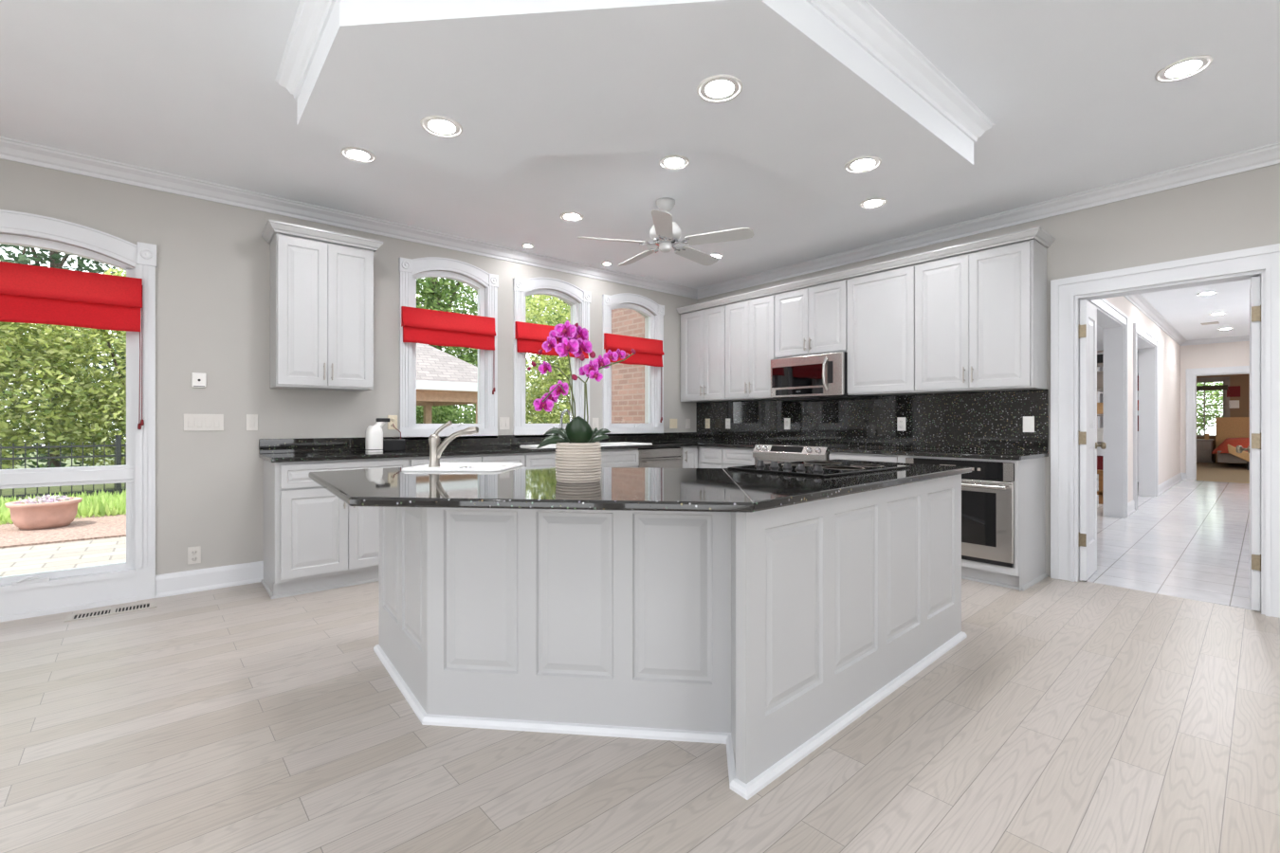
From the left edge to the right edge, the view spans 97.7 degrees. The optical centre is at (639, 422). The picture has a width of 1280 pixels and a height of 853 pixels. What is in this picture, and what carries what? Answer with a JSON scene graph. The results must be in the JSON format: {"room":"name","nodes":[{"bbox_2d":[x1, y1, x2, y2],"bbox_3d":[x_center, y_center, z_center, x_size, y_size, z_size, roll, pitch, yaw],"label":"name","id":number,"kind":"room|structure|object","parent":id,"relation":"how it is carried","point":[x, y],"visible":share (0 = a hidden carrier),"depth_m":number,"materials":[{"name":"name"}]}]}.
{"room":"kitchen","nodes":[
{"label":"kitchen","id":0,"kind":"room"},
{"bbox_2d":[0,158,697,575],"bbox_3d":[-2.179,-0.310,4.595,7.670,2.900,0.200,0,0,-40],"label":"wall","id":1,"kind":"structure","parent":0,"point":[212,269],"depth_m":3.89,"materials":[{"name":"paint"}]},
{"bbox_2d":[0,209,156,622],"bbox_3d":[-3.601,-0.040,3.295,1.142,2.360,0.142,0,0,-40],"label":"window","id":2,"kind":"structure","parent":1,"relation":"in","point":[34,594],"depth_m":3.51,"materials":[{"name":"paint"}]},
{"bbox_2d":[0,261,144,429],"bbox_3d":[-3.546,-0.435,3.238,1.010,0.960,0.074,0,0,-40],"label":"roman shade","id":3,"kind":"object","parent":2,"relation":"attached to","point":[28,294],"visible":1,"depth_m":3.34,"materials":[{"name":"red fabric"}]},
{"bbox_2d":[187,546,201,565],"bbox_3d":[-3.001,0.895,3.767,0.070,0.115,0.009,0,0,-40],"label":"wall outlet","id":4,"kind":"object","parent":1,"relation":"attached to","point":[193,553],"visible":1,"depth_m":3.77,"materials":[{"name":"plastic"}]},
{"bbox_2d":[191,372,206,387],"bbox_3d":[-2.978,-0.285,3.779,0.076,0.100,0.020,0,0,-40],"label":"thermostat","id":5,"kind":"object","parent":1,"relation":"attached to","point":[198,379],"visible":1,"depth_m":3.77,"materials":[{"name":"white plastic"}]},
{"bbox_2d":[183,414,223,431],"bbox_3d":[-2.960,0.002,3.799,0.208,0.110,0.012,0,0,-40],"label":"switch plate","id":6,"kind":"object","parent":1,"relation":"attached to","point":[192,422],"visible":1,"depth_m":3.79,"materials":[{"name":"plastic"}]},
{"bbox_2d":[155,561,263,598],"bbox_3d":[-2.919,1.067,3.824,0.595,0.145,0.028,0,0,-40],"label":"baseboard","id":7,"kind":"structure","parent":1,"relation":"attached to","point":[178,583],"depth_m":3.81,"materials":[{"name":"paint"}]},
{"bbox_2d":[246,414,257,430],"bbox_3d":[-2.753,0.000,3.973,0.070,0.115,0.012,0,0,-40],"label":"switch plate","id":8,"kind":"object","parent":1,"relation":"attached to","point":[251,419],"visible":1,"depth_m":3.97,"materials":[{"name":"plastic"}]},
{"bbox_2d":[261,219,383,391],"bbox_3d":[-2.317,-0.798,4.099,0.720,1.107,0.380,0,0,-40],"label":"upper cabinet","id":9,"kind":"object","parent":1,"relation":"attached to","point":[321,282],"visible":1,"depth_m":3.97,"materials":[{"name":"paint"}]},
{"bbox_2d":[387,415,397,429],"bbox_3d":[-2.027,0.000,4.585,0.075,0.118,0.009,0,0,-40],"label":"wall outlet","id":10,"kind":"object","parent":1,"relation":"attached to","point":[393,418],"visible":0.95,"depth_m":4.58,"materials":[{"name":"beige plastic"}]},
{"bbox_2d":[398,256,498,439],"bbox_3d":[-1.672,-0.640,4.917,0.876,1.570,0.127,0,0,-40],"label":"window","id":11,"kind":"structure","parent":1,"relation":"in","point":[487,298],"depth_m":4.88,"materials":[{"name":"paint"}]},
{"bbox_2d":[401,306,496,394],"bbox_3d":[-1.630,-0.605,4.846,0.820,0.700,0.074,0,0,-40],"label":"roman shade","id":12,"kind":"object","parent":11,"relation":"attached to","point":[424,326],"visible":1,"depth_m":4.82,"materials":[{"name":"red fabric"}]},
{"bbox_2d":[499,417,509,429],"bbox_3d":[-1.264,0.010,5.223,0.100,0.115,0.012,0,0,-40],"label":"switch plate","id":13,"kind":"object","parent":1,"relation":"attached to","point":[503,421],"visible":1,"depth_m":5.22,"materials":[{"name":"plastic"}]},
{"bbox_2d":[512,277,590,438],"bbox_3d":[-0.880,-0.640,5.582,0.876,1.570,0.127,0,0,-40],"label":"window","id":14,"kind":"structure","parent":1,"relation":"in","point":[521,288],"depth_m":5.49,"materials":[{"name":"paint"}]},
{"bbox_2d":[514,321,588,358],"bbox_3d":[-0.843,-0.800,5.507,0.810,0.299,0.074,0,0,-40],"label":"roman shade","id":15,"kind":"object","parent":14,"relation":"attached to","point":[530,338],"visible":0.53,"depth_m":5.35,"materials":[{"name":"red fabric"}]},
{"bbox_2d":[602,292,664,436],"bbox_3d":[-0.083,-0.640,6.251,0.876,1.570,0.127,0,0,-40],"label":"window","id":16,"kind":"structure","parent":1,"relation":"in","point":[654,426],"depth_m":6.29,"materials":[{"name":"paint"}]},
{"bbox_2d":[603,332,664,422],"bbox_3d":[-0.046,-0.470,6.176,0.820,0.950,0.074,0,0,-40],"label":"roman shade","id":17,"kind":"object","parent":16,"relation":"attached to","point":[649,352],"visible":0.93,"depth_m":6.19,"materials":[{"name":"red fabric"}]},
{"bbox_2d":[0,136,1279,299],"bbox_3d":[0.592,-1.563,1.293,7.370,0.097,8.420,0,0,-40],"label":"trim","id":18,"kind":"structure","parent":1,"relation":"attached to","point":[13,150],"depth_m":4.11,"materials":[{"name":"paint"}]},
{"bbox_2d":[297,0,973,205],"bbox_3d":[0.099,-1.500,2.822,2.870,0.220,1.885,0,0,-40],"label":"ceiling","id":19,"kind":"structure","parent":0,"point":[522,80],"depth_m":2.35,"materials":[{"name":"paint"}]},
{"bbox_2d":[420,115,462,137],"bbox_3d":[-0.929,-1.385,2.624,0.188,0.007,0.188,0,0,-40],"label":"recessed light","id":20,"kind":"object","parent":19,"relation":"in","point":[436,125],"visible":1,"depth_m":2.62,"materials":[{"name":"white plastic"}]},
{"bbox_2d":[275,0,994,143],"bbox_3d":[0.099,-1.563,2.822,3.022,0.097,2.037,0,0,-40],"label":"trim","id":21,"kind":"structure","parent":19,"relation":"attached to","point":[859,20],"depth_m":2.37,"materials":[{"name":"paint"}]},
{"bbox_2d":[696,74,742,102],"bbox_3d":[0.331,-1.385,2.326,0.188,0.007,0.188,0,0,-40],"label":"recessed light","id":22,"kind":"object","parent":19,"relation":"in","point":[717,88],"visible":1,"depth_m":2.32,"materials":[{"name":"white plastic"}]},
{"bbox_2d":[843,155,881,172],"bbox_3d":[1.198,-1.385,3.009,0.188,0.007,0.188,0,0,-40],"label":"recessed light","id":23,"kind":"object","parent":19,"relation":"in","point":[862,164],"visible":1,"depth_m":3.00,"materials":[{"name":"white plastic"}]},
{"bbox_2d":[0,461,1279,852],"bbox_3d":[7.533,1.200,7.151,25.834,0.120,8.770,0,0,-40],"label":"floor","id":24,"kind":"structure","parent":0,"point":[1069,717],"depth_m":1.97,"materials":[{"name":"beige wood"}]},
{"bbox_2d":[63,601,157,621],"bbox_3d":[-3.170,1.136,3.365,0.400,0.006,0.130,0,0,-40],"label":"floor vent","id":25,"kind":"object","parent":24,"relation":"in","point":[102,612],"visible":1,"depth_m":3.35,"materials":[{"name":"metal"}]},
{"bbox_2d":[261,457,409,599],"bbox_3d":[-2.188,0.698,4.041,0.851,0.884,0.634,0,0,-40],"label":"base cabinet","id":26,"kind":"object","parent":24,"relation":"on","point":[314,540],"visible":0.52,"depth_m":3.74,"materials":[{"name":"paint"}]},
{"bbox_2d":[409,455,481,466],"bbox_3d":[-1.651,0.698,4.492,0.553,0.884,0.634,0,0,-40],"label":"base cabinet","id":27,"kind":"object","parent":24,"relation":"on","point":[413,461],"visible":0.09,"depth_m":4.29,"materials":[{"name":"paint"}]},
{"bbox_2d":[480,453,524,466],"bbox_3d":[-1.292,0.698,4.793,0.383,0.884,0.634,0,0,-40],"label":"base cabinet","id":28,"kind":"object","parent":24,"relation":"on","point":[509,457],"visible":0.08,"depth_m":4.59,"materials":[{"name":"paint"}]},
{"bbox_2d":[524,448,639,467],"bbox_3d":[-0.668,0.698,5.317,1.247,0.884,0.634,0,0,-40],"label":"base cabinet","id":29,"kind":"object","parent":24,"relation":"on","point":[611,458],"visible":0.12,"depth_m":5.26,"materials":[{"name":"paint"}]},
{"bbox_2d":[258,432,785,462],"bbox_3d":[-0.568,0.188,4.919,4.484,0.135,1.372,0,0,-40],"label":"countertop","id":30,"kind":"structure","parent":29,"relation":"on","point":[308,449],"depth_m":4.59,"materials":[{"name":"black stone"}]},
{"bbox_2d":[365,418,390,452],"bbox_3d":[-1.995,0.096,4.270,0.176,0.256,0.107,0,0,-40],"label":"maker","id":31,"kind":"object","parent":30,"relation":"on","point":[374,435],"visible":1,"depth_m":4.21,"materials":[{"name":"white plastic"}]},
{"bbox_2d":[382,423,405,451],"bbox_3d":[-1.988,0.117,4.453,0.176,0.216,0.238,0,0,-40],"label":"box","id":32,"kind":"object","parent":30,"relation":"on","point":[396,445],"visible":0.75,"depth_m":4.37,"materials":[{"name":"plastic"}]},
{"bbox_2d":[519,441,652,448],"bbox_3d":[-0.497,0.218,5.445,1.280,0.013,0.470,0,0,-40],"label":"sink","id":33,"kind":"object","parent":30,"relation":"in","point":[554,446],"visible":0.62,"depth_m":5.41,"materials":[{"name":"white ceramic"}]},
{"bbox_2d":[638,446,682,468],"bbox_3d":[0.043,0.700,5.906,0.596,0.880,0.646,0,0,-40],"label":"dishwasher","id":34,"kind":"object","parent":24,"relation":"on","point":[654,457],"visible":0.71,"depth_m":5.69,"materials":[{"name":"metal"}]},
{"bbox_2d":[373,474,967,800],"bbox_3d":[0.205,0.704,2.838,2.508,0.873,1.916,0,0,-40],"label":"kitchen island","id":35,"kind":"object","parent":24,"relation":"on","point":[764,635],"visible":0.9,"depth_m":2.07,"materials":[{"name":"paint"}]},
{"bbox_2d":[308,459,971,512],"bbox_3d":[0.092,0.250,2.753,2.820,0.031,2.019,0,0,-40],"label":"island countertop","id":36,"kind":"structure","parent":35,"relation":"on","point":[519,487],"depth_m":2.03,"materials":[{"name":"black stone"}]},
{"bbox_2d":[428,420,478,467],"bbox_3d":[-0.922,0.106,2.771,0.270,0.232,0.058,0,0,12],"label":"faucet","id":37,"kind":"object","parent":36,"relation":"on","point":[436,449],"visible":1,"depth_m":2.77,"materials":[{"name":"silver metal"}]},
{"bbox_2d":[401,461,522,472],"bbox_3d":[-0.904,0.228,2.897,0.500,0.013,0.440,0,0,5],"label":"island sink","id":38,"kind":"object","parent":36,"relation":"in","point":[445,466],"visible":0.97,"depth_m":2.88,"materials":[{"name":"white ceramic"}]},
{"bbox_2d":[527,320,636,483],"bbox_3d":[-0.230,-0.086,2.233,0.421,0.642,0.185,0,0,-15],"label":"potted orchid","id":39,"kind":"object","parent":36,"relation":"on","point":[578,458],"visible":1,"depth_m":2.21,"materials":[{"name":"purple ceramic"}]},
{"bbox_2d":[727,460,909,477],"bbox_3d":[0.914,0.213,2.839,0.790,0.041,0.545,0,0,-40],"label":"cooktop","id":40,"kind":"object","parent":36,"relation":"in","point":[814,468],"visible":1,"depth_m":2.70,"materials":[{"name":"black glass"}]},
{"bbox_2d":[679,446,697,468],"bbox_3d":[0.357,0.698,6.178,0.230,0.884,0.634,0,0,-40],"label":"base cabinet","id":41,"kind":"object","parent":24,"relation":"on","point":[689,456],"visible":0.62,"depth_m":5.96,"materials":[{"name":"paint"}]},
{"bbox_2d":[696,446,723,468],"bbox_3d":[0.766,0.698,6.316,0.644,0.884,0.947,0,0,-40],"label":"base cabinet","id":42,"kind":"object","parent":24,"relation":"on","point":[708,457],"visible":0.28,"depth_m":5.90,"materials":[{"name":"paint"}]},
{"bbox_2d":[722,447,756,468],"bbox_3d":[1.207,0.698,5.791,0.644,0.884,0.425,0,0,-40],"label":"base cabinet","id":43,"kind":"object","parent":24,"relation":"on","point":[731,456],"visible":0.18,"depth_m":5.62,"materials":[{"name":"paint"}]},
{"bbox_2d":[752,443,856,464],"bbox_3d":[1.571,0.635,5.304,0.672,0.849,0.775,0,0,-40],"label":"range","id":44,"kind":"object","parent":24,"relation":"on","point":[787,452],"visible":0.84,"depth_m":5.13,"materials":[{"name":"metal"}]},
{"bbox_2d":[829,452,897,462],"bbox_3d":[2.045,0.698,4.793,0.644,0.884,0.601,0,0,-40],"label":"base cabinet","id":45,"kind":"object","parent":24,"relation":"on","point":[832,455],"visible":0.06,"depth_m":4.60,"materials":[{"name":"paint"}]},
{"bbox_2d":[897,455,1047,591],"bbox_3d":[2.517,0.698,4.256,0.610,0.884,0.827,0,0,-40],"label":"base cabinet","id":46,"kind":"object","parent":24,"relation":"on","point":[1029,568],"visible":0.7,"depth_m":3.93,"materials":[{"name":"paint"}]},
{"bbox_2d":[826,446,1048,460],"bbox_3d":[2.315,0.240,4.475,0.640,0.030,1.435,0,0,-40],"label":"countertop","id":47,"kind":"structure","parent":46,"relation":"on","point":[928,452],"depth_m":4.22,"materials":[{"name":"black stone"}]},
{"bbox_2d":[905,457,1014,567],"bbox_3d":[2.480,0.627,4.204,0.674,0.706,0.720,0,0,-40],"label":"wall oven","id":48,"kind":"object","parent":46,"relation":"in","point":[987,491],"visible":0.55,"depth_m":3.87,"materials":[{"name":"silver glass"}]},
{"bbox_2d":[1097,470,1103,504],"bbox_3d":[6.344,0.905,7.981,0.120,0.470,0.570,0,0,-40],"label":"wooden bench","id":49,"kind":"object","parent":24,"relation":"on","point":[1100,492],"visible":0.11,"depth_m":7.81,"materials":[{"name":"brown wood"}]},
{"bbox_2d":[1097,349,1138,481],"bbox_3d":[9.331,-0.110,10.722,0.320,2.500,0.830,0,0,-40],"label":"bookcase","id":50,"kind":"object","parent":24,"relation":"on","point":[1100,452],"visible":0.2,"depth_m":10.93,"materials":[{"name":"paint"}]},
{"bbox_2d":[1196,438,1214,463],"bbox_3d":[15.937,0.815,16.102,0.673,0.650,0.826,0,0,-40],"label":"dresser","id":51,"kind":"object","parent":24,"relation":"on","point":[1204,448],"visible":0.4,"depth_m":15.73,"materials":[{"name":"grey paint"}]},
{"bbox_2d":[1211,417,1249,463],"bbox_3d":[16.203,0.500,14.120,2.620,1.280,2.494,0,0,-40],"label":"bed","id":52,"kind":"object","parent":24,"relation":"on","point":[1234,431],"visible":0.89,"depth_m":15.37,"materials":[{"name":"fabric"}]},
{"bbox_2d":[1211,438,1249,454],"bbox_3d":[16.153,0.600,14.063,2.470,0.400,2.470,0,0,-40],"label":"bedspread","id":53,"kind":"object","parent":52,"relation":"on","point":[1221,444],"depth_m":14.10,"materials":[{"name":"red fabric"}]},
{"bbox_2d":[1227,444,1249,470],"bbox_3d":[14.982,0.840,13.085,0.450,0.600,1.699,0,0,-42],"label":"bench","id":54,"kind":"object","parent":24,"relation":"on","point":[1244,455],"visible":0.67,"depth_m":13.40,"materials":[{"name":"beige wood"}]},
{"bbox_2d":[0,0,1279,340],"bbox_3d":[4.566,-1.685,4.661,18.087,0.150,8.770,0,0,-40],"label":"ceiling","id":55,"kind":"structure","parent":0,"point":[1073,98],"depth_m":3.10,"materials":[{"name":"paint"}]},
{"bbox_2d":[340,146,375,163],"bbox_3d":[-1.692,-1.605,3.361,0.188,0.007,0.188,0,0,-40],"label":"recessed light","id":56,"kind":"object","parent":55,"relation":"in","point":[358,155],"visible":1,"depth_m":3.36,"materials":[{"name":"white plastic"}]},
{"bbox_2d":[559,212,584,221],"bbox_3d":[-0.534,-1.605,4.369,0.188,0.007,0.188,0,0,-40],"label":"recessed light","id":57,"kind":"object","parent":55,"relation":"in","point":[567,216],"visible":1,"depth_m":4.36,"materials":[{"name":"white plastic"}]},
{"bbox_2d":[577,197,753,265],"bbox_3d":[0.189,-1.426,4.110,1.220,0.368,1.220,0,0,-40],"label":"ceiling fan","id":58,"kind":"object","parent":55,"relation":"hanging from","point":[665,233],"visible":1,"depth_m":4.00,"materials":[{"name":"silver metal"}]},
{"bbox_2d":[658,154,689,169],"bbox_3d":[0.211,-1.605,3.459,0.188,0.007,0.188,0,0,-40],"label":"recessed light","id":59,"kind":"object","parent":55,"relation":"in","point":[669,162],"visible":1,"depth_m":3.46,"materials":[{"name":"white plastic"}]},
{"bbox_2d":[859,198,887,208],"bbox_3d":[1.711,-1.605,4.101,0.188,0.007,0.188,0,0,-40],"label":"recessed light","id":60,"kind":"object","parent":55,"relation":"in","point":[872,203],"visible":1,"depth_m":4.10,"materials":[{"name":"white plastic"}]},
{"bbox_2d":[1155,54,1212,82],"bbox_3d":[2.469,-1.605,2.542,0.188,0.007,0.188,0,0,-40],"label":"recessed light","id":61,"kind":"object","parent":55,"relation":"in","point":[1188,66],"visible":1,"depth_m":2.54,"materials":[{"name":"white plastic"}]},
{"bbox_2d":[697,163,1279,577],"bbox_3d":[3.472,-0.310,3.711,0.150,2.900,8.420,0,0,-40],"label":"wall","id":62,"kind":"structure","parent":0,"point":[1241,210],"depth_m":3.69,"materials":[{"name":"paint"}]},
{"bbox_2d":[680,304,738,402],"bbox_3d":[0.811,-0.767,6.481,0.364,1.045,0.713,0,0,-40],"label":"upper cabinet","id":63,"kind":"object","parent":62,"relation":"attached to","point":[703,332],"visible":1,"depth_m":6.35,"materials":[{"name":"paint"}]},
{"bbox_2d":[725,293,775,401],"bbox_3d":[1.251,-0.767,5.956,0.364,1.045,0.655,0,0,-40],"label":"upper cabinet","id":64,"kind":"object","parent":62,"relation":"attached to","point":[750,323],"visible":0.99,"depth_m":5.86,"materials":[{"name":"paint"}]},
{"bbox_2d":[774,278,847,359],"bbox_3d":[1.713,-0.963,5.405,0.364,0.655,0.781,0,0,-40],"label":"upper cabinet","id":65,"kind":"object","parent":62,"relation":"attached to","point":[812,320],"visible":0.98,"depth_m":5.27,"materials":[{"name":"paint"}]},
{"bbox_2d":[770,351,874,401],"bbox_3d":[1.705,-0.423,5.334,0.424,0.413,0.880,0,0,-40],"label":"microwave","id":66,"kind":"object","parent":65,"relation":"attached to","point":[824,376],"visible":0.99,"depth_m":5.23,"materials":[{"name":"silver metal"}]},
{"bbox_2d":[695,389,1048,453],"bbox_3d":[1.856,-0.010,5.504,0.020,0.468,3.595,0,0,-40],"label":"backsplash","id":67,"kind":"structure","parent":62,"relation":"attached to","point":[988,421],"depth_m":5.01,"materials":[{"name":"black stone"}]},
{"bbox_2d":[1023,416,1034,432],"bbox_3d":[2.922,0.015,4.208,0.012,0.118,0.073,0,0,-40],"label":"wall outlet","id":68,"kind":"object","parent":67,"relation":"attached to","point":[1028,421],"visible":1,"depth_m":4.20,"materials":[{"name":"white plastic"}]},
{"bbox_2d":[847,264,926,396],"bbox_3d":[2.169,-0.767,4.888,0.330,1.045,0.595,0,0,-40],"label":"upper cabinet","id":69,"kind":"object","parent":62,"relation":"attached to","point":[881,305],"visible":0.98,"depth_m":4.76,"materials":[{"name":"paint"}]},
{"bbox_2d":[914,239,1046,393],"bbox_3d":[2.611,-0.767,4.336,0.364,1.045,0.817,0,0,-40],"label":"upper cabinet","id":70,"kind":"object","parent":62,"relation":"attached to","point":[980,317],"visible":1,"depth_m":4.17,"materials":[{"name":"paint"}]},
{"bbox_2d":[676,226,1055,313],"bbox_3d":[1.738,-1.321,5.365,0.380,0.062,3.615,0,0,-40],"label":"crown molding","id":71,"kind":"structure","parent":70,"relation":"attached to","point":[1037,233],"depth_m":4.66,"materials":[{"name":"paint"}]},
{"bbox_2d":[1078,299,1106,581],"bbox_3d":[3.331,0.127,4.153,0.457,2.010,0.160,0,0,-43],"label":"door","id":72,"kind":"structure","parent":62,"relation":"in","point":[1088,326],"depth_m":4.08,"materials":[{"name":"paint"}]},
{"bbox_2d":[1050,243,1279,618],"bbox_3d":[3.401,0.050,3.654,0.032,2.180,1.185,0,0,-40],"label":"trim","id":73,"kind":"structure","parent":62,"relation":"attached to","point":[1063,291],"depth_m":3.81,"materials":[{"name":"paint"}]},
{"bbox_2d":[1235,275,1261,611],"bbox_3d":[3.865,0.127,3.517,0.457,2.010,0.160,0,0,-44],"label":"door","id":74,"kind":"structure","parent":62,"relation":"in","point":[1254,447],"depth_m":3.37,"materials":[{"name":"paint"}]},
{"bbox_2d":[1097,325,1103,350],"bbox_3d":[5.663,-1.510,9.001,9.000,0.100,3.200,0,0,-42],"label":"ceiling","id":75,"kind":"structure","parent":0,"point":[1100,331],"depth_m":9.78,"materials":[{"name":"paint"}]},
{"bbox_2d":[1105,295,1180,502],"bbox_3d":[6.893,-0.260,7.800,10.360,2.800,0.170,0,0,-42],"label":"wall","id":76,"kind":"structure","parent":0,"point":[1169,350],"depth_m":9.24,"materials":[{"name":"paint"}]},
{"bbox_2d":[1088,298,1158,518],"bbox_3d":[5.821,-0.070,6.831,5.590,2.420,0.210,0,0,-42],"label":"trim","id":77,"kind":"structure","parent":76,"relation":"attached to","point":[1113,321],"depth_m":6.78,"materials":[{"name":"paint"}]},
{"bbox_2d":[1127,473,1186,516],"bbox_3d":[8.309,1.067,8.894,6.490,0.145,0.080,0,0,-42],"label":"baseboard","id":78,"kind":"structure","parent":76,"relation":"attached to","point":[1162,487],"depth_m":9.37,"materials":[{"name":"paint"}]},
{"bbox_2d":[1097,348,1249,478],"bbox_3d":[10.204,-0.260,10.294,17.710,2.800,7.323,0,0,-40],"label":"wall","id":79,"kind":"structure","parent":0,"point":[1234,379],"depth_m":15.70,"materials":[{"name":"brown paint"}]},
{"bbox_2d":[1123,293,1249,346],"bbox_3d":[7.463,-1.563,7.055,10.265,0.097,2.002,0,0,-40],"label":"trim","id":80,"kind":"structure","parent":79,"relation":"attached to","point":[1138,301],"depth_m":9.22,"materials":[{"name":"paint"}]},
{"bbox_2d":[1196,376,1229,437],"bbox_3d":[16.409,-0.410,16.267,0.115,1.780,1.030,0,0,-42],"label":"window","id":81,"kind":"structure","parent":79,"relation":"in","point":[1225,379],"depth_m":16.08,"materials":[{"name":"grey paint"}]},
{"bbox_2d":[1196,384,1227,390],"bbox_3d":[16.359,-0.990,16.222,0.020,0.140,0.950,0,0,-42],"label":"window blind","id":82,"kind":"object","parent":81,"relation":"attached to","point":[1219,387],"visible":0.64,"depth_m":16.08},
{"bbox_2d":[1226,384,1242,409],"bbox_3d":[16.778,-0.710,15.805,0.050,0.700,0.330,0,0,-42],"label":"wall picture","id":83,"kind":"object","parent":79,"relation":"attached to","point":[1235,391],"visible":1,"depth_m":15.77,"materials":[{"name":"brown paint"}]},
{"bbox_2d":[1226,385,1240,397],"bbox_3d":[16.763,-0.870,15.799,0.020,0.300,0.260,0,0,-42],"label":"print","id":84,"kind":"object","parent":83,"relation":"attached to","point":[1234,391],"depth_m":15.78},
{"bbox_2d":[1180,341,1249,473],"bbox_3d":[11.410,-0.260,10.405,0.150,2.800,2.350,0,0,-42],"label":"wall","id":85,"kind":"structure","parent":0,"point":[1227,354],"depth_m":10.84,"materials":[{"name":"paint"}]},
{"bbox_2d":[1186,365,1249,480],"bbox_3d":[11.241,0.045,10.570,0.182,2.190,1.320,0,0,-42],"label":"trim","id":86,"kind":"structure","parent":85,"relation":"attached to","point":[1191,374],"depth_m":10.94,"materials":[{"name":"paint"}]},
{"label":"outside","id":87,"kind":"structure","parent":0,"visible":0},
{"bbox_2d":[1,446,124,500],"bbox_3d":[-0.684,1.340,12.481,75.000,0.200,60.000,0,0,-40],"label":"ground","id":88,"kind":"structure","parent":87,"point":[108,486],"depth_m":10.47,"materials":[{"name":"soil"}]},
{"bbox_2d":[0,321,113,469],"bbox_3d":[-10.554,-0.827,8.116,4.247,4.226,2.241,0,0,-34],"label":"maple tree","id":89,"kind":"object","parent":88,"relation":"on","point":[11,363],"visible":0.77,"depth_m":8.77,"materials":[{"name":"green plant"}]},
{"bbox_2d":[0,267,126,466],"bbox_3d":[-9.035,-0.769,10.031,3.658,4.102,2.152,0,0,-30],"label":"maple tree","id":90,"kind":"object","parent":88,"relation":"on","point":[115,408],"visible":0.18,"depth_m":9.43,"materials":[{"name":"green plant"}]},
{"bbox_2d":[0,512,126,548],"bbox_3d":[-7.724,1.260,5.626,13.400,0.080,2.050,0,0,-40],"label":"mulch bed","id":91,"kind":"object","parent":88,"relation":"on","point":[86,528],"depth_m":6.21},
{"bbox_2d":[4,494,82,530],"bbox_3d":[-6.933,1.031,6.519,0.620,0.378,0.620,0,0,-40],"label":"terracotta planter","id":92,"kind":"object","parent":91,"relation":"on","point":[39,513],"visible":1,"depth_m":6.36,"materials":[{"name":"pink ceramic"}]},
{"bbox_2d":[0,244,126,469],"bbox_3d":[-12.012,-2.785,12.038,5.980,8.134,3.119,0,0,-40],"label":"evergreen tree","id":93,"kind":"object","parent":88,"relation":"on","point":[53,258],"visible":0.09,"depth_m":11.73,"materials":[{"name":"green plant"}]},
{"bbox_2d":[0,489,126,525],"bbox_3d":[-8.591,1.110,6.893,6.796,0.260,1.700,0,0,-40],"label":"groundcover","id":94,"kind":"object","parent":88,"relation":"on","point":[102,503],"visible":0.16,"depth_m":7.38,"materials":[{"name":"green plant"}]},
{"bbox_2d":[0,435,126,498],"bbox_3d":[-9.335,0.740,7.701,6.872,1.080,0.072,0,0,-40],"label":"iron fence","id":95,"kind":"object","parent":88,"relation":"on","point":[118,445],"visible":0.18,"depth_m":8.38,"materials":[{"name":"black metal"}]},
{"bbox_2d":[0,329,563,468],"bbox_3d":[-7.980,-0.215,19.821,33.702,5.112,2.589,0,0,-40],"label":"hedge","id":96,"kind":"object","parent":88,"relation":"on","point":[527,372],"visible":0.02,"depth_m":14.09,"materials":[{"name":"green plant"}]},
{"bbox_2d":[416,404,475,423],"bbox_3d":[-5.835,0.143,13.578,5.732,2.275,1.392,0,0,-40],"label":"shrub","id":97,"kind":"object","parent":88,"relation":"on","point":[435,418],"visible":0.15,"depth_m":14.14,"materials":[{"name":"green plant"}]},
{"bbox_2d":[416,343,477,423],"bbox_3d":[-4.826,-0.285,10.767,3.610,3.050,3.760,0,0,-40],"label":"pavilion","id":98,"kind":"object","parent":88,"relation":"on","point":[443,378],"visible":0.22,"depth_m":10.02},
{"bbox_2d":[416,277,538,422],"bbox_3d":[-5.854,-2.332,16.311,6.358,7.230,3.303,0,0,-33],"label":"evergreen tree","id":99,"kind":"object","parent":88,"relation":"on","point":[435,290],"visible":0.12,"depth_m":15.94,"materials":[{"name":"green plant"}]},
{"bbox_2d":[525,294,570,423],"bbox_3d":[-1.588,-1.422,14.427,5.051,5.410,2.682,0,0,-33],"label":"leafy tree","id":100,"kind":"object","parent":88,"relation":"on","point":[552,378],"visible":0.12,"depth_m":13.51,"materials":[{"name":"green plant"}]},
{"bbox_2d":[525,294,570,423],"bbox_3d":[-2.051,-2.172,21.131,7.545,7.577,3.915,0,0,-31],"label":"leafy tree","id":101,"kind":"object","parent":88,"relation":"on","point":[554,314],"visible":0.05,"depth_m":19.75,"materials":[{"name":"green plant"}]},
{"bbox_2d":[1196,382,1223,435],"bbox_3d":[18.346,-0.360,19.377,2.339,3.285,3.128,0,0,-33],"label":"shrub","id":102,"kind":"object","parent":88,"relation":"on","point":[1199,420],"visible":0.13,"depth_m":18.43,"materials":[{"name":"green plant"}]},
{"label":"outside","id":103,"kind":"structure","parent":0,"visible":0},
{"bbox_2d":[0,536,126,576],"bbox_3d":[2.245,1.270,10.547,35.000,0.060,3.230,0,0,-40],"label":"patio","id":104,"kind":"structure","parent":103,"point":[53,557],"depth_m":5.19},
{"bbox_2d":[611,308,644,423],"bbox_3d":[0.167,-1.110,7.516,0.480,4.700,1.260,0,0,-40],"label":"brick wall","id":105,"kind":"structure","parent":104,"relation":"on","point":[628,381],"depth_m":7.53,"materials":[{"name":"brick"}]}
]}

